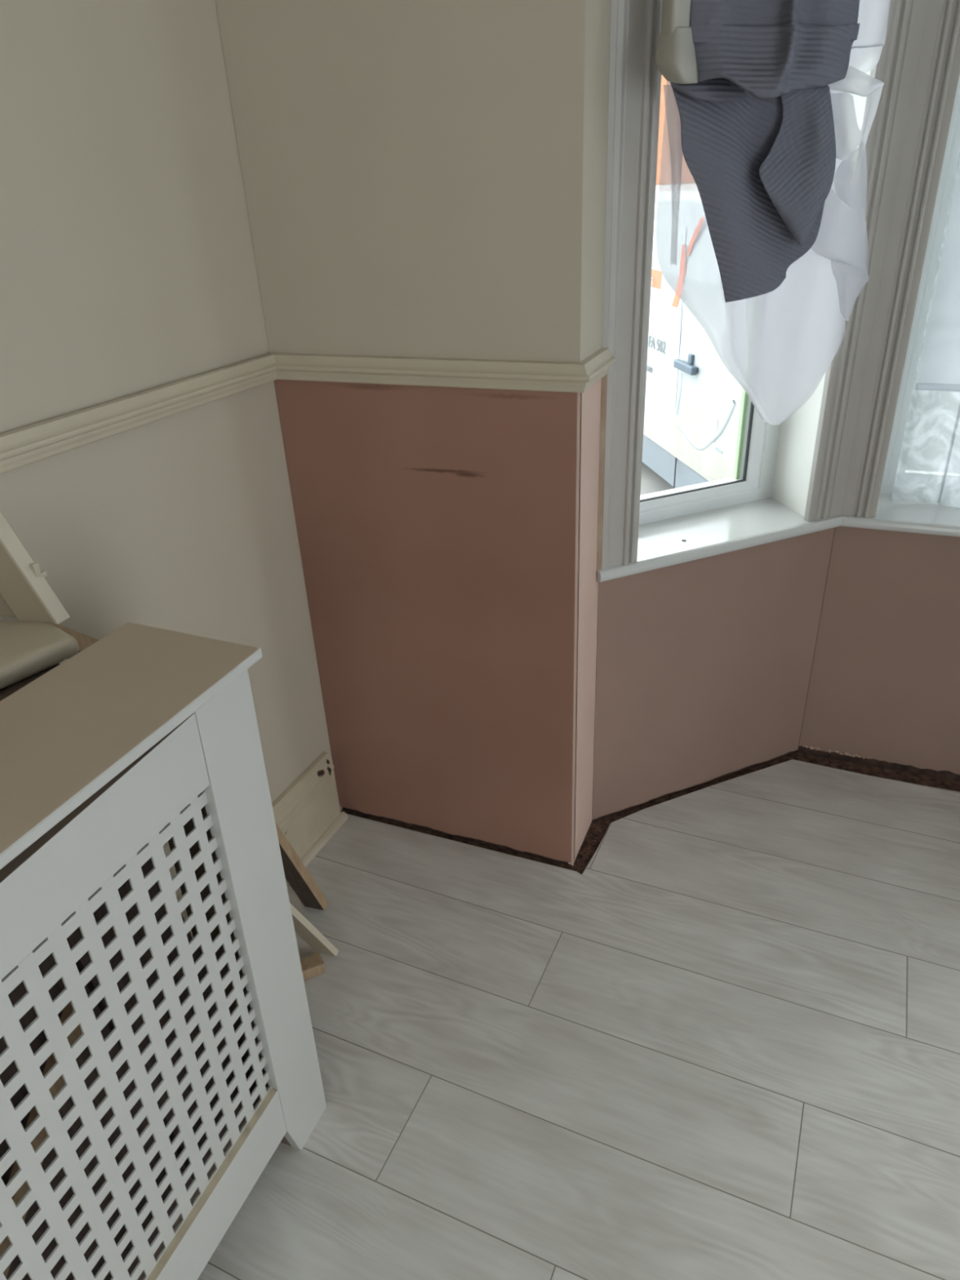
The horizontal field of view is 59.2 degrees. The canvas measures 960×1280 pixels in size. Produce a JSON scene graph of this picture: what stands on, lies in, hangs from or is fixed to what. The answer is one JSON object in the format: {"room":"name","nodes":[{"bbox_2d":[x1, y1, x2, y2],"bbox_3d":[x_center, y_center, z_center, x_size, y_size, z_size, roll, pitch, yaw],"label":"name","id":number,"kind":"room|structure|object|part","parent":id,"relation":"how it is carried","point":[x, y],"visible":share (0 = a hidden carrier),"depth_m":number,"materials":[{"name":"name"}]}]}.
{"room":"living room","nodes":[
{"label":"living room","id":0,"kind":"room"},
{"bbox_2d":[0,0,342,897],"bbox_3d":[-1.328,0.222,-0.096,0.200,2.720,4.510,10,31,22],"label":"wall","id":1,"kind":"structure","parent":0,"point":[128,265],"depth_m":1.30,"materials":[{"name":"beige paint"}]},
{"bbox_2d":[50,622,98,652],"bbox_3d":[-0.554,0.029,1.318,0.018,0.242,0.256,9,30,20],"label":"timber offcut","id":2,"kind":"object","parent":1,"relation":"attached to","point":[84,641],"visible":0.02,"depth_m":1.22,"materials":[{"name":"brown wood"}]},
{"bbox_2d":[177,751,347,937],"bbox_3d":[-1.195,1.285,0.372,0.037,0.195,4.172,10,31,22],"label":"baseboard","id":3,"kind":"structure","parent":1,"relation":"attached to","point":[307,812],"depth_m":1.93,"materials":[{"name":"beige paint"}]},
{"bbox_2d":[0,347,615,474],"bbox_3d":[-1.164,0.375,0.014,0.611,0.046,4.412,15,33,29],"label":"trim","id":4,"kind":"structure","parent":1,"relation":"attached to","point":[22,446],"depth_m":1.41,"materials":[{"name":"beige paint"}]},
{"bbox_2d":[215,0,611,865],"bbox_3d":[-0.124,-0.764,1.618,0.794,2.720,0.471,9,30,20],"label":"wall","id":5,"kind":"structure","parent":0,"point":[421,178],"depth_m":1.48,"materials":[{"name":"pink paint"}]},
{"bbox_2d":[197,751,959,1279],"bbox_3d":[0.606,1.520,0.111,4.256,0.120,5.300,9,30,20],"label":"floor","id":6,"kind":"structure","parent":0,"point":[720,1040],"depth_m":1.49,"materials":[{"name":"grey laminate"}]},
{"bbox_2d":[0,994,88,1278],"bbox_3d":[-0.549,0.760,0.911,0.015,0.512,0.541,7,30,18],"label":"board","id":7,"kind":"object","parent":6,"relation":"on","point":[68,1010],"visible":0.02,"depth_m":0.96,"materials":[{"name":"brown wood"}]},
{"bbox_2d":[0,937,199,1279],"bbox_3d":[-0.527,0.587,1.020,0.092,0.742,0.270,9,30,20],"label":"radiator","id":8,"kind":"object","parent":6,"relation":"on","point":[49,962],"visible":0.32,"depth_m":1.06,"materials":[{"name":"black metal"}]},
{"bbox_2d":[61,844,256,1188],"bbox_3d":[-0.450,0.494,1.185,0.091,0.739,0.185,9,30,20],"label":"radiator","id":9,"kind":"object","parent":6,"relation":"on","point":[147,867],"visible":0.03,"depth_m":1.18,"materials":[{"name":"black metal"}]},
{"bbox_2d":[0,622,326,1279],"bbox_3d":[-0.617,0.715,0.648,0.215,0.884,1.482,9,30,20],"label":"radiator cover","id":10,"kind":"object","parent":6,"relation":"on","point":[144,731],"visible":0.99,"depth_m":0.94,"materials":[{"name":"white wood"}]},
{"bbox_3d":[-0.555,0.407,0.450,0.018,0.098,1.252,10,31,20],"label":"rail","id":11,"kind":"part","parent":10,"relation":"part of","materials":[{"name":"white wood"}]},
{"bbox_3d":[-0.540,0.994,0.773,0.018,0.102,1.251,10,31,20],"label":"rail","id":12,"kind":"part","parent":10,"relation":"part of","materials":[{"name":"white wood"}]},
{"bbox_3d":[-0.363,0.393,1.237,0.164,0.866,0.018,10,31,20],"label":"panel","id":13,"kind":"part","parent":10,"relation":"part of","materials":[{"name":"white wood"}]},
{"bbox_2d":[275,821,328,910],"bbox_3d":[-0.435,0.332,1.633,0.216,0.606,0.054,-19,32,-27],"label":"timber offcut","id":14,"kind":"object","parent":6,"relation":"on","point":[296,874],"visible":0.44,"depth_m":1.74,"materials":[{"name":"brown wood"}]},
{"bbox_2d":[300,952,324,981],"bbox_3d":[-0.418,0.664,1.618,0.244,0.034,0.034,-17,31,-24],"label":"timber offcut","id":15,"kind":"object","parent":6,"relation":"on","point":[312,966],"visible":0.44,"depth_m":1.65,"materials":[{"name":"brown wood"}]},
{"bbox_2d":[289,902,338,956],"bbox_3d":[-0.417,0.425,1.525,0.268,0.551,0.048,-18,32,-26],"label":"timber offcut","id":16,"kind":"object","parent":6,"relation":"on","point":[304,928],"depth_m":1.65,"materials":[{"name":"beige paint"}]},
{"bbox_3d":[-0.741,0.617,0.919,0.097,0.811,0.820,9,30,20],"label":"radiator","id":17,"kind":"object","parent":6,"relation":"on","visible":0},
{"bbox_2d":[0,663,58,701],"bbox_3d":[-0.639,0.126,0.932,0.160,0.030,0.445,9,30,20],"label":"board","id":18,"kind":"object","parent":17,"relation":"on","point":[6,691],"visible":0.02,"depth_m":1.02,"materials":[{"name":"black"}]},
{"bbox_2d":[0,511,79,689],"bbox_3d":[-0.662,0.015,0.917,0.171,0.178,0.464,9,30,20],"label":"chair","id":19,"kind":"object","parent":18,"relation":"on","point":[27,649],"visible":0.99,"depth_m":1.08,"materials":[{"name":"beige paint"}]},
{"bbox_3d":[-0.621,-0.097,1.096,0.072,0.147,0.008,4,29,11],"label":"panel","id":20,"kind":"part","parent":19,"relation":"part of","materials":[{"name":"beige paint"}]},
{"bbox_2d":[591,527,835,822],"bbox_3d":[0.497,-0.820,1.666,0.749,2.720,0.300,-14,30,-20],"label":"wall","id":21,"kind":"structure","parent":0,"point":[704,665],"depth_m":1.95,"materials":[{"name":"pink paint"}]},
{"bbox_2d":[596,0,870,582],"bbox_3d":[0.489,-0.934,1.533,0.725,1.572,0.244,-14,30,-20],"label":"window","id":22,"kind":"structure","parent":21,"relation":"in","point":[764,501],"depth_m":1.60,"materials":[{"name":"white plastic"}]},
{"bbox_3d":[0.249,-0.832,1.338,0.088,1.546,0.024,-14,30,-20],"label":"casing","id":23,"kind":"part","parent":22,"relation":"part of","materials":[{"name":"white paint"}]},
{"bbox_3d":[0.429,-0.952,1.607,0.495,1.486,0.060,-14,30,-20],"label":"frame","id":24,"kind":"part","parent":22,"relation":"part of","materials":[{"name":"white plastic"}]},
{"bbox_3d":[0.523,-0.254,1.899,0.723,0.025,0.238,-14,30,-20],"label":"sill","id":25,"kind":"part","parent":22,"relation":"part of","materials":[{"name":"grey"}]},
{"bbox_2d":[655,0,859,302],"bbox_3d":[0.439,-1.002,1.206,0.392,0.978,0.159,-13,30,-19],"label":"curtain","id":26,"kind":"object","parent":22,"relation":"hanging from","point":[749,80],"visible":1,"depth_m":1.34,"materials":[{"name":"grey fabric"}]},
{"bbox_2d":[655,0,890,425],"bbox_3d":[0.511,-0.944,1.353,0.492,1.225,0.078,-14,30,-20],"label":"curtain","id":27,"kind":"object","parent":22,"relation":"hanging from","point":[779,344],"visible":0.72,"depth_m":1.52,"materials":[{"name":"white fabric"}]},
{"bbox_3d":[0.563,-0.971,1.400,0.327,1.225,0.020,-13,30,-18],"label":"sheer panel","id":28,"kind":"part","parent":27,"relation":"part of","materials":[{"name":"white fabric"}]},
{"bbox_2d":[804,0,959,521],"bbox_3d":[0.767,-0.956,1.522,0.162,1.546,0.045,-4,28,-2],"label":"trim","id":29,"kind":"structure","parent":21,"relation":"attached to","point":[917,66],"depth_m":1.63,"materials":[{"name":"white paint"}]},
{"bbox_2d":[795,526,959,782],"bbox_3d":[1.534,-0.772,1.487,1.753,2.720,0.301,9,30,20],"label":"wall","id":30,"kind":"structure","parent":0,"point":[883,691],"depth_m":2.02,"materials":[{"name":"pink paint"}]},
{"bbox_2d":[840,74,959,537],"bbox_3d":[1.508,-0.864,1.378,1.677,1.512,0.244,9,30,20],"label":"window","id":31,"kind":"structure","parent":30,"relation":"in","point":[913,517],"depth_m":1.85,"materials":[{"name":"white plastic"}]},
{"bbox_3d":[1.538,-0.210,1.729,1.677,0.026,0.238,9,30,20],"label":"sill","id":32,"kind":"part","parent":31,"relation":"part of","materials":[{"name":"grey plastic"}]},
{"bbox_3d":[1.541,-0.917,1.446,1.390,1.486,0.060,9,30,20],"label":"frame","id":33,"kind":"part","parent":31,"relation":"part of","materials":[{"name":"white plastic"}]},
{"bbox_2d":[890,151,959,507],"bbox_3d":[1.513,-0.863,1.379,1.290,1.456,0.040,9,30,20],"label":"curtain","id":34,"kind":"object","parent":31,"relation":"hanging from","point":[928,470],"visible":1,"depth_m":1.83,"materials":[{"name":"white fabric"}]},
{"bbox_3d":[1.281,-0.895,1.471,0.594,1.446,0.022,9,30,20],"label":"lace panel","id":35,"kind":"part","parent":34,"relation":"part of","materials":[{"name":"white fabric"}]},
{"label":"outside","id":36,"kind":"structure","parent":0,"visible":0},
{"bbox_2d":[640,462,673,495],"bbox_3d":[7.343,-8.323,18.934,60.000,0.200,39.080,9,30,20],"label":"ground","id":37,"kind":"structure","parent":36,"point":[651,482],"depth_m":5.93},
{"bbox_2d":[655,74,666,186],"bbox_3d":[4.487,-10.567,14.710,15.600,8.000,6.800,9,30,20],"label":"house","id":38,"kind":"structure","parent":37,"relation":"on","point":[664,82],"depth_m":13.20,"materials":[{"name":"orange brick"}]},
{"bbox_2d":[641,185,742,488],"bbox_3d":[1.795,-1.994,5.621,1.765,1.812,4.660,-7,29,-8],"label":"van","id":39,"kind":"object","parent":37,"relation":"on","point":[693,402],"visible":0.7,"depth_m":4.74,"materials":[{"name":"white paint"}]},
{"bbox_3d":[1.125,-1.514,4.611,0.045,0.092,0.250,-7,29,-8],"label":"door handle","id":40,"kind":"part","parent":39,"relation":"part of","materials":[{"name":"grey"}]},
{"bbox_3d":[0.977,-1.624,5.761,0.024,0.228,4.420,-7,29,-8],"label":"sill panel","id":41,"kind":"part","parent":39,"relation":"part of","materials":[{"name":"white paint"}]}
]}

